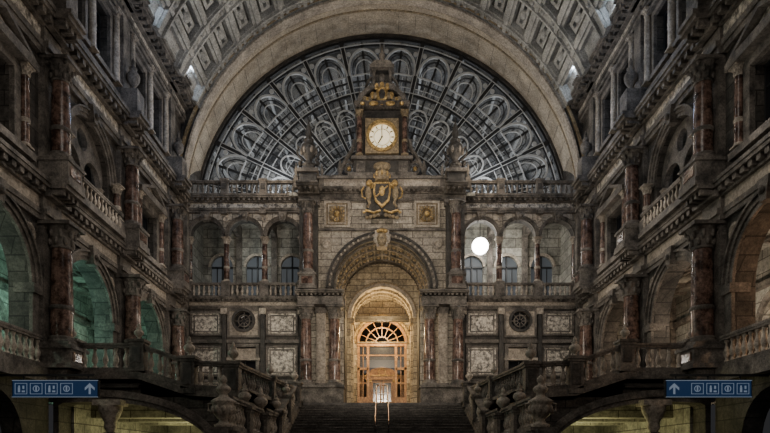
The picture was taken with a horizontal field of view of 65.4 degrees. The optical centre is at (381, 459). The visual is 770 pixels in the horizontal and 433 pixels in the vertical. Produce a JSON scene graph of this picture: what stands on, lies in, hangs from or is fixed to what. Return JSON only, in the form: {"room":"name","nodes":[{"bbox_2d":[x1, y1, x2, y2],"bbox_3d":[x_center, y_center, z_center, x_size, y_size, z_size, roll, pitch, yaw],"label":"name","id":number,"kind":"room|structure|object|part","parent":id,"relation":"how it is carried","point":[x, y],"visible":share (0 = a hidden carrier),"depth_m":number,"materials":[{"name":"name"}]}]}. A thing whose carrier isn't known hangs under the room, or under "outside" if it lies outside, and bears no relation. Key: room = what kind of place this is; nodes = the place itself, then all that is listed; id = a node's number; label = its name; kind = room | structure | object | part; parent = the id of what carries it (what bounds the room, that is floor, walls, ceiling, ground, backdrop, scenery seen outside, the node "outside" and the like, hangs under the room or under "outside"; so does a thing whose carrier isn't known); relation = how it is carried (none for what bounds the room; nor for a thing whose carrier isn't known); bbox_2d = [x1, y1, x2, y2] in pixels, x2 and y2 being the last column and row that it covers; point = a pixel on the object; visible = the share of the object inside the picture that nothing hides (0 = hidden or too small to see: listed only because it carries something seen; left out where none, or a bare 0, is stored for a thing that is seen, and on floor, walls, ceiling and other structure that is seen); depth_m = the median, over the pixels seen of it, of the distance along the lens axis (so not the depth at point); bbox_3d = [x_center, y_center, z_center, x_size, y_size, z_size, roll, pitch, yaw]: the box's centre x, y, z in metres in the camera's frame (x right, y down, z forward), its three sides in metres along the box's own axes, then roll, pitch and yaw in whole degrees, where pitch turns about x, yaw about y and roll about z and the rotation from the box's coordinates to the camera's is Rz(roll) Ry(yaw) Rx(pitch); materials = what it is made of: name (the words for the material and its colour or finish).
{"room":"railway station","nodes":[
{"label":"railway station","id":0,"kind":"room"},
{"bbox_2d":[0,0,201,432],"bbox_3d":[-11.770,-13.400,16.002,2.187,30.000,48.012,0,0,0],"label":"wall","id":1,"kind":"structure","parent":0,"point":[108,111],"depth_m":24.38,"materials":[{"name":"stone"}]},
{"bbox_2d":[0,320,44,366],"bbox_3d":[-11.800,-3.735,18.350,0.325,1.070,4.700,0,0,0],"label":"gallery balustrade","id":2,"kind":"object","parent":1,"relation":"on","point":[6,343],"visible":1,"depth_m":19.47,"materials":[{"name":"stone"}]},
{"bbox_2d":[0,374,99,397],"bbox_3d":[-10.395,-2.305,18.645,3.210,0.730,0.150,0,0,0],"label":"direction sign","id":3,"kind":"object","parent":1,"relation":"attached to","point":[23,388],"visible":1,"depth_m":18.58,"materials":[{"name":"blue metal"}]},
{"bbox_2d":[36,54,84,193],"bbox_3d":[-11.450,-11.925,21.400,1.155,4.450,1.155,0,0,0],"label":"engaged column","id":4,"kind":"structure","parent":1,"relation":"on","point":[59,164],"depth_m":21.11,"materials":[{"name":"stone"}]},
{"bbox_2d":[37,219,89,370],"bbox_3d":[-11.420,-5.775,21.400,1.330,5.150,1.330,0,0,0],"label":"engaged column","id":5,"kind":"structure","parent":1,"relation":"attached to","point":[60,350],"depth_m":21.06,"materials":[{"name":"stone"}]},
{"bbox_2d":[0,132,147,404],"bbox_3d":[-15.050,-9.350,14.000,4.700,12.900,44.000,0,0,0],"label":"gallery","id":6,"kind":"object","parent":1,"relation":"attached to","point":[84,313],"visible":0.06,"depth_m":32.02,"materials":[{"name":"stone"}]},
{"bbox_2d":[96,10,99,54],"bbox_3d":[-12.360,-18.200,25.550,0.120,2.400,1.300,0,0,0],"label":"window","id":7,"kind":"structure","parent":1,"relation":"in","point":[97,13],"depth_m":26.12,"materials":[{"name":"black glass"}]},
{"bbox_2d":[115,274,149,366],"bbox_3d":[-11.420,-5.775,27.500,1.330,5.150,1.330,0,0,0],"label":"engaged column","id":8,"kind":"structure","parent":1,"relation":"attached to","point":[133,284],"depth_m":27.19,"materials":[{"name":"stone"}]},
{"bbox_2d":[117,146,149,251],"bbox_3d":[-11.450,-11.925,27.500,1.155,4.450,1.155,0,0,0],"label":"engaged column","id":9,"kind":"structure","parent":1,"relation":"on","point":[132,155],"depth_m":27.21,"materials":[{"name":"stone"}]},
{"bbox_2d":[142,213,147,231],"bbox_3d":[-12.360,-11.550,30.550,0.120,2.300,1.900,0,0,0],"label":"window","id":10,"kind":"structure","parent":1,"relation":"in","point":[144,218],"depth_m":31.33,"materials":[{"name":"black glass"}]},
{"bbox_2d":[164,308,190,379],"bbox_3d":[-11.420,-5.775,33.600,1.330,5.150,1.330,0,0,0],"label":"engaged column","id":11,"kind":"structure","parent":1,"relation":"attached to","point":[178,317],"depth_m":33.28,"materials":[{"name":"stone"}]},
{"bbox_2d":[165,204,190,288],"bbox_3d":[-11.450,-11.925,33.600,1.155,4.450,1.155,0,0,0],"label":"engaged column","id":12,"kind":"structure","parent":1,"relation":"on","point":[177,273],"depth_m":33.30,"materials":[{"name":"stone"}]},
{"bbox_2d":[181,193,300,385],"bbox_3d":[-8.000,-9.350,37.675,8.000,12.900,4.450,0,0,0],"label":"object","id":13,"kind":"structure","parent":1,"relation":"attached to","point":[228,238],"depth_m":35.96,"materials":[{"name":"stone"}]},
{"bbox_2d":[190,178,293,192],"bbox_3d":[-8.300,-16.225,35.800,6.300,0.950,0.538,0,0,0],"label":"balustrade","id":14,"kind":"object","parent":13,"relation":"on","point":[224,183],"visible":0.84,"depth_m":35.67,"materials":[{"name":"stone"}]},
{"bbox_2d":[191,283,297,295],"bbox_3d":[-8.220,-10.155,35.950,6.400,0.870,0.300,0,0,0],"label":"balustrade","id":15,"kind":"object","parent":13,"relation":"on","point":[193,284],"visible":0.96,"depth_m":35.88,"materials":[{"name":"stone"}]},
{"bbox_2d":[137,0,626,108],"bbox_3d":[0.000,-24.831,14.000,25.800,7.737,44.000,0,0,0],"label":"ceiling","id":16,"kind":"structure","parent":0,"point":[201,36],"depth_m":33.46,"materials":[{"name":"stone"}]},
{"bbox_2d":[354,316,409,321],"bbox_3d":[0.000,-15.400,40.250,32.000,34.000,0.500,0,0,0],"label":"lintel","id":17,"kind":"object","parent":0,"point":[357,318],"depth_m":40.00,"materials":[{"name":"stone"}]},
{"bbox_2d":[180,0,583,179],"bbox_3d":[0.000,-22.450,37.830,26.600,13.300,4.340,0,0,0],"label":"arch","id":18,"kind":"object","parent":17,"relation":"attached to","point":[330,22],"visible":0.75,"depth_m":37.67,"materials":[{"name":"stone"}]},
{"bbox_2d":[202,37,561,192],"bbox_3d":[0.000,-21.898,39.980,24.696,12.499,0.323,0,0,0],"label":"fanlight window","id":19,"kind":"structure","parent":18,"relation":"attached to","point":[237,152],"depth_m":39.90,"materials":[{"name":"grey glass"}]},
{"bbox_2d":[354,299,409,402],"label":"door","id":20,"kind":"structure","parent":0,"point":[381,349],"depth_m":40.96,"materials":[{"name":"wood"}]},
{"bbox_2d":[562,0,769,432],"bbox_3d":[11.770,-13.400,16.002,2.187,30.000,48.012,0,0,0],"label":"wall","id":21,"kind":"structure","parent":0,"point":[655,111],"depth_m":24.32,"materials":[{"name":"stone"}]},
{"bbox_2d":[463,193,582,385],"bbox_3d":[8.000,-9.350,37.675,8.000,12.900,4.450,0,0,0],"label":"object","id":22,"kind":"structure","parent":21,"relation":"attached to","point":[535,238],"depth_m":35.96,"materials":[{"name":"stone"}]},
{"bbox_2d":[472,223,488,254],"bbox_3d":[6.150,-14.090,37.600,1.020,2.420,1.020,0,0,0],"label":"globe lamp","id":23,"kind":"object","parent":22,"relation":"hanging from","point":[480,245],"visible":0.98,"depth_m":37.27,"materials":[{"name":"white glass"}]},
{"bbox_2d":[466,283,572,295],"bbox_3d":[8.220,-10.155,35.950,6.400,0.870,0.300,0,0,0],"label":"balustrade","id":24,"kind":"object","parent":22,"relation":"on","point":[467,284],"visible":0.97,"depth_m":35.88,"materials":[{"name":"stone"}]},
{"bbox_2d":[470,178,573,192],"bbox_3d":[8.300,-16.225,35.800,6.300,0.950,0.538,0,0,0],"label":"balustrade","id":25,"kind":"object","parent":22,"relation":"on","point":[500,183],"visible":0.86,"depth_m":35.67,"materials":[{"name":"stone"}]},
{"bbox_2d":[573,204,598,288],"bbox_3d":[11.450,-11.925,33.600,1.155,4.450,1.155,0,0,0],"label":"engaged column","id":26,"kind":"structure","parent":21,"relation":"on","point":[586,273],"depth_m":33.30,"materials":[{"name":"stone"}]},
{"bbox_2d":[573,308,599,379],"bbox_3d":[11.420,-5.775,33.600,1.330,5.150,1.330,0,0,0],"label":"engaged column","id":27,"kind":"structure","parent":21,"relation":"attached to","point":[585,316],"depth_m":33.28,"materials":[{"name":"stone"}]},
{"bbox_2d":[616,213,621,231],"bbox_3d":[12.360,-11.550,30.550,0.120,2.300,1.900,0,0,0],"label":"window","id":28,"kind":"structure","parent":21,"relation":"in","point":[619,218],"depth_m":31.33,"materials":[{"name":"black glass"}]},
{"bbox_2d":[614,146,646,251],"bbox_3d":[11.450,-11.925,27.500,1.155,4.450,1.155,0,0,0],"label":"engaged column","id":29,"kind":"structure","parent":21,"relation":"on","point":[630,155],"depth_m":27.21,"materials":[{"name":"stone"}]},
{"bbox_2d":[614,274,648,366],"bbox_3d":[11.420,-5.775,27.500,1.330,5.150,1.330,0,0,0],"label":"engaged column","id":30,"kind":"structure","parent":21,"relation":"attached to","point":[630,284],"depth_m":27.19,"materials":[{"name":"stone"}]},
{"bbox_2d":[664,10,667,54],"bbox_3d":[12.360,-18.200,25.550,0.120,2.400,1.300,0,0,0],"label":"window","id":31,"kind":"structure","parent":21,"relation":"in","point":[666,13],"depth_m":26.12,"materials":[{"name":"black glass"}]},
{"bbox_2d":[616,132,769,404],"bbox_3d":[15.050,-9.350,14.000,4.700,12.900,44.000,0,0,0],"label":"gallery","id":32,"kind":"object","parent":21,"relation":"attached to","point":[679,313],"visible":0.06,"depth_m":30.47,"materials":[{"name":"stone"}]},
{"bbox_2d":[674,219,726,370],"bbox_3d":[11.420,-5.775,21.400,1.330,5.150,1.330,0,0,0],"label":"engaged column","id":33,"kind":"structure","parent":21,"relation":"attached to","point":[703,350],"depth_m":21.06,"materials":[{"name":"stone"}]},
{"bbox_2d":[679,54,727,193],"bbox_3d":[11.450,-11.925,21.400,1.155,4.450,1.155,0,0,0],"label":"engaged column","id":34,"kind":"structure","parent":21,"relation":"on","point":[704,164],"depth_m":21.11,"materials":[{"name":"stone"}]},
{"bbox_2d":[664,374,767,397],"bbox_3d":[10.395,-2.305,18.645,3.210,0.730,0.150,0,0,0],"label":"direction sign","id":35,"kind":"object","parent":21,"relation":"attached to","point":[675,388],"visible":1,"depth_m":18.58,"materials":[{"name":"blue metal"}]},
{"bbox_2d":[719,318,769,366],"bbox_3d":[11.800,-3.735,18.350,0.325,1.070,4.700,0,0,0],"label":"gallery balustrade","id":36,"kind":"object","parent":21,"relation":"on","point":[764,341],"visible":1,"depth_m":19.29,"materials":[{"name":"stone"}]},
{"bbox_2d":[764,60,769,121],"bbox_3d":[12.360,-11.550,18.350,0.120,2.300,1.900,0,0,0],"label":"window","id":37,"kind":"structure","parent":21,"relation":"in","point":[767,65],"depth_m":19.22,"materials":[{"name":"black glass"}]},
{"bbox_3d":[0.000,1.700,14.000,40.000,0.200,44.000,0,0,0],"label":"floor","id":38,"kind":"structure","parent":0,"visible":0},
{"bbox_2d":[53,323,302,432],"bbox_3d":[-8.200,-1.688,28.622,7.600,6.575,14.756,0,0,0],"label":"staircase","id":39,"kind":"structure","parent":38,"relation":"on","point":[133,398],"depth_m":21.77,"materials":[{"name":"stone"}]},
{"bbox_3d":[-8.082,-3.587,26.529,7.039,2.775,10.163,0,0,0],"label":"landing balustrade","id":40,"kind":"part","parent":39,"relation":"part of","materials":[{"name":"stone"}]},
{"bbox_2d":[207,368,556,432],"bbox_3d":[0.000,-1.650,23.575,10.260,6.500,24.850,0,0,0],"label":"staircase","id":41,"kind":"structure","parent":38,"relation":"on","point":[234,414],"depth_m":28.51,"materials":[{"name":"stone"}]},
{"bbox_3d":[-4.650,-1.650,25.250,0.794,6.500,16.500,0,0,0],"label":"flank balustrade","id":42,"kind":"part","parent":41,"relation":"part of","materials":[{"name":"stone"}]},
{"bbox_2d":[289,163,474,402],"bbox_3d":[0.000,-10.300,37.550,11.000,14.200,6.900,0,0,0],"label":"portal","id":43,"kind":"object","parent":41,"relation":"on","point":[348,261],"visible":0.98,"depth_m":35.15,"materials":[{"name":"brown stone"}]},
{"bbox_2d":[296,117,320,166],"bbox_3d":[-4.280,-18.425,35.050,1.137,3.250,1.013,0,0,41],"label":"finial","id":44,"kind":"object","parent":43,"relation":"on","point":[308,149],"visible":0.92,"depth_m":34.87,"materials":[{"name":"black stone"}]},
{"bbox_2d":[361,167,402,218],"bbox_3d":[0.000,-15.475,34.825,2.452,3.088,1.150,0,0,0],"label":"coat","id":45,"kind":"object","parent":43,"relation":"attached to","point":[381,201],"visible":1,"depth_m":34.69,"materials":[{"name":"gold stone"}]},
{"bbox_2d":[337,48,426,174],"bbox_3d":[0.000,-20.550,36.316,6.000,9.500,1.368,0,0,0],"label":"clock","id":46,"kind":"object","parent":43,"relation":"on","point":[381,139],"visible":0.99,"depth_m":35.97,"materials":[{"name":"stone"},{"name":"gilded metal"},{"name":"white enamel"}]},
{"bbox_2d":[443,117,467,166],"bbox_3d":[4.280,-18.425,35.050,1.137,3.250,1.013,0,0,41],"label":"finial","id":47,"kind":"object","parent":43,"relation":"on","point":[455,149],"visible":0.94,"depth_m":34.87,"materials":[{"name":"black stone"}]},
{"bbox_3d":[0.000,-2.411,29.961,0.665,3.642,7.143,0,0,0],"label":"stair handrail","id":48,"kind":"part","parent":41,"relation":"part of","materials":[{"name":"gold metal"}]},
{"bbox_3d":[4.650,-1.650,25.250,0.794,6.500,16.500,0,0,0],"label":"flank balustrade","id":49,"kind":"part","parent":41,"relation":"part of","materials":[{"name":"stone"}]},
{"bbox_2d":[461,323,710,432],"bbox_3d":[8.200,-1.688,28.622,7.600,6.575,14.756,0,0,0],"label":"staircase","id":50,"kind":"structure","parent":38,"relation":"on","point":[630,398],"depth_m":21.77,"materials":[{"name":"stone"}]},
{"bbox_3d":[8.082,-3.587,26.529,7.039,2.775,10.163,0,0,0],"label":"landing balustrade","id":51,"kind":"part","parent":50,"relation":"part of","materials":[{"name":"stone"}]}
]}

